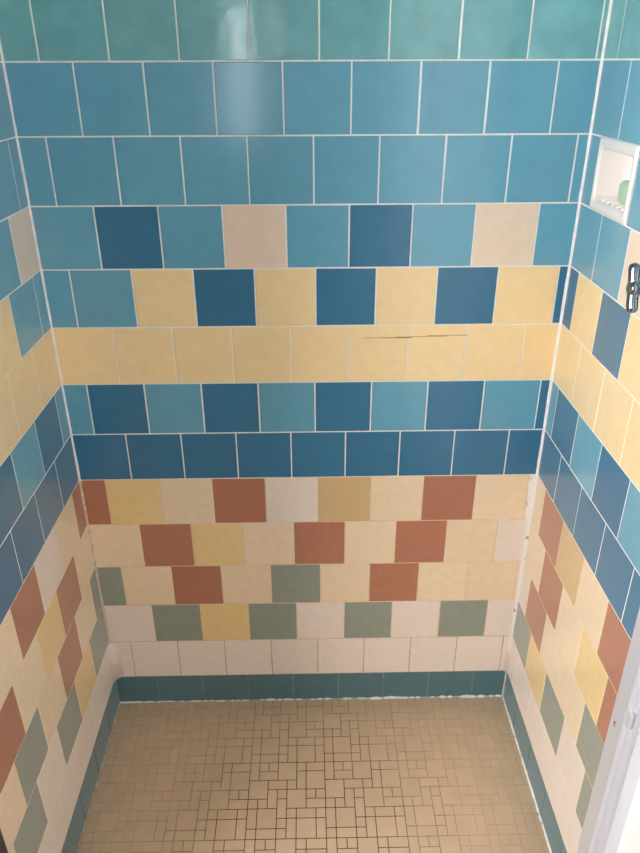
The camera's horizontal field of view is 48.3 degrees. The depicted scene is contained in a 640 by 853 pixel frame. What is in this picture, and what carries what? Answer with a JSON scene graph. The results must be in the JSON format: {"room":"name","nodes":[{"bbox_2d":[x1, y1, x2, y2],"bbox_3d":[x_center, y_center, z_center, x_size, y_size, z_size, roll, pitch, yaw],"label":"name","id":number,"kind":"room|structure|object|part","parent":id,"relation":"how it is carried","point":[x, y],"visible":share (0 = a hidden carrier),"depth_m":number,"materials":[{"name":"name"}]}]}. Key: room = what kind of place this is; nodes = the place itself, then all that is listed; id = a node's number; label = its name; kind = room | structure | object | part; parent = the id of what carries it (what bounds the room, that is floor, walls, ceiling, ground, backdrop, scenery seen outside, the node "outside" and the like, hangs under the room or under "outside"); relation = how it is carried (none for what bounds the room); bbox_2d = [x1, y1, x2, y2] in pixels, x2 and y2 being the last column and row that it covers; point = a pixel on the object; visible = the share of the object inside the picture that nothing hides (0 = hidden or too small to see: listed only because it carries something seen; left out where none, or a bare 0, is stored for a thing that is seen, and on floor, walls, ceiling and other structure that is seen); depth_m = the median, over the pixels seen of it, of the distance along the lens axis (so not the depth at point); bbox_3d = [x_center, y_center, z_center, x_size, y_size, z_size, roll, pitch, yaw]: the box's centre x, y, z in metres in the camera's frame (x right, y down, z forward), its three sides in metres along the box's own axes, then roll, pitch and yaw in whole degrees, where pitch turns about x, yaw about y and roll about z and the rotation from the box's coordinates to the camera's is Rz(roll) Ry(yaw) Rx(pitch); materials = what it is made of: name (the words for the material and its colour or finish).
{"room":"shower stall","nodes":[
{"label":"shower stall","id":0,"kind":"room"},
{"bbox_2d":[0,55,112,852],"bbox_3d":[-0.517,-0.239,0.954,0.050,2.203,0.600,-1,27,-1],"label":"wall","id":1,"kind":"structure","parent":0,"point":[56,681],"depth_m":1.23,"materials":[{"name":"tile"}]},
{"bbox_2d":[61,681,119,852],"bbox_3d":[-0.513,0.793,1.482,0.050,0.115,0.600,-1,27,-1],"label":"baseboard","id":2,"kind":"structure","parent":1,"relation":"attached to","point":[76,826],"depth_m":1.53,"materials":[{"name":"teal tile"}]},
{"bbox_2d":[76,702,120,852],"bbox_3d":[-0.486,0.816,1.494,0.005,0.005,0.600,-1,27,-1],"label":"trim","id":3,"kind":"structure","parent":1,"relation":"attached to","point":[103,762],"depth_m":1.58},
{"bbox_2d":[0,0,609,676],"bbox_3d":[-0.024,-0.392,1.251,1.048,2.203,0.050,-1,27,-1],"label":"wall","id":4,"kind":"structure","parent":0,"point":[304,263],"depth_m":1.30,"materials":[{"name":"tile"}]},
{"bbox_2d":[0,40,80,480],"bbox_3d":[-0.497,-0.622,1.094,0.004,1.648,0.005,-1,27,-1],"label":"trim","id":5,"kind":"structure","parent":4,"relation":"attached to","point":[1,50],"depth_m":1.25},
{"bbox_2d":[79,481,109,642],"bbox_3d":[-0.493,0.309,1.570,0.005,0.443,0.005,-1,27,-1],"label":"trim","id":6,"kind":"structure","parent":4,"relation":"attached to","point":[80,482],"depth_m":1.56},
{"bbox_2d":[107,642,124,683],"bbox_3d":[-0.483,0.560,1.688,0.022,0.110,0.022,-1,27,-1],"label":"trim","id":7,"kind":"structure","parent":4,"relation":"attached to","point":[113,650],"depth_m":1.69,"materials":[{"name":"beige tile"}]},
{"bbox_2d":[116,680,120,701],"bbox_3d":[-0.492,0.644,1.741,0.004,0.085,0.004,-1,27,-1],"label":"trim","id":8,"kind":"structure","parent":4,"relation":"attached to","point":[116,680],"depth_m":1.74,"materials":[{"name":"teal tile"}]},
{"bbox_2d":[117,671,505,701],"bbox_3d":[-0.020,0.639,1.778,1.048,0.115,0.050,-1,27,-1],"label":"baseboard","id":9,"kind":"structure","parent":4,"relation":"attached to","point":[453,683],"depth_m":1.75,"materials":[{"name":"teal tile"}]},
{"bbox_2d":[121,695,501,702],"bbox_3d":[-0.019,0.674,1.765,0.948,0.006,0.006,-1,27,-1],"label":"trim","id":10,"kind":"structure","parent":4,"relation":"attached to","point":[441,696],"depth_m":1.77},
{"bbox_2d":[502,672,506,695],"bbox_3d":[0.453,0.633,1.755,0.004,0.085,0.004,-1,27,-1],"label":"trim","id":11,"kind":"structure","parent":4,"relation":"attached to","point":[505,672],"depth_m":1.76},
{"bbox_2d":[503,636,512,672],"bbox_3d":[0.449,0.547,1.707,0.010,0.110,0.010,-1,27,-1],"label":"trim","id":12,"kind":"structure","parent":4,"relation":"attached to","point":[509,639],"depth_m":1.71,"materials":[{"name":"beige tile"}]},
{"bbox_2d":[510,475,537,636],"bbox_3d":[0.445,0.299,1.582,0.017,0.443,0.008,-1,27,-1],"label":"trim","id":13,"kind":"structure","parent":4,"relation":"attached to","point":[532,484],"depth_m":1.54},
{"bbox_2d":[535,0,612,475],"bbox_3d":[0.447,-0.632,1.107,0.006,1.648,0.006,-1,27,-1],"label":"trim","id":14,"kind":"structure","parent":4,"relation":"attached to","point":[611,1],"depth_m":1.26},
{"bbox_2d":[77,696,549,852],"bbox_3d":[-0.014,0.832,1.495,0.988,0.030,0.670,-1,27,-1],"label":"floor","id":15,"kind":"structure","parent":0,"point":[423,774],"depth_m":1.57,"materials":[{"name":"tile"}]},
{"bbox_2d":[508,0,639,852],"bbox_3d":[0.523,0.347,-0.073,0.090,2.318,3.000,-1,27,-1],"label":"wall","id":16,"kind":"structure","parent":0,"point":[579,600],"depth_m":1.21,"materials":[{"name":"tile"}]},
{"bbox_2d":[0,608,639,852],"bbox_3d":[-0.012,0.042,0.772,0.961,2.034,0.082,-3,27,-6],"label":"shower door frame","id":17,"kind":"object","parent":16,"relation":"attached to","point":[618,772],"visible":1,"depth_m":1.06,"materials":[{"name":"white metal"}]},
{"bbox_3d":[0.441,0.416,1.016,0.006,0.030,0.012,-1,27,-1],"label":"strike plate","id":18,"kind":"part","parent":17,"relation":"part of","materials":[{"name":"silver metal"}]},
{"bbox_2d":[503,697,551,852],"bbox_3d":[0.458,0.805,1.508,0.005,0.006,0.600,-1,27,-1],"label":"trim","id":19,"kind":"structure","parent":16,"relation":"attached to","point":[523,764],"depth_m":1.57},
{"bbox_2d":[503,673,566,852],"bbox_3d":[0.504,0.770,1.519,0.090,0.115,0.550,-1,27,-1],"label":"baseboard","id":20,"kind":"structure","parent":16,"relation":"attached to","point":[554,837],"depth_m":1.53,"materials":[{"name":"teal tile"}]},
{"bbox_2d":[590,136,639,224],"bbox_3d":[0.477,-0.381,1.099,0.057,0.111,0.146,-1,27,-1],"label":"soap dish","id":21,"kind":"object","parent":16,"relation":"attached to","point":[617,160],"visible":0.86,"depth_m":1.14,"materials":[{"name":"white ceramic"}]},
{"bbox_2d":[617,180,628,204],"bbox_3d":[0.474,-0.354,1.088,0.020,0.036,0.056,-2,27,-4],"label":"soap bar","id":22,"kind":"object","parent":21,"relation":"in","point":[622,193],"visible":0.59,"depth_m":1.09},
{"bbox_2d":[626,263,639,312],"bbox_3d":[0.429,-0.180,0.927,0.059,0.062,0.062,-1,27,-1],"label":"handle","id":23,"kind":"object","parent":16,"relation":"attached to","point":[633,285],"visible":1,"depth_m":0.92,"materials":[{"name":"silver metal"}]}
]}

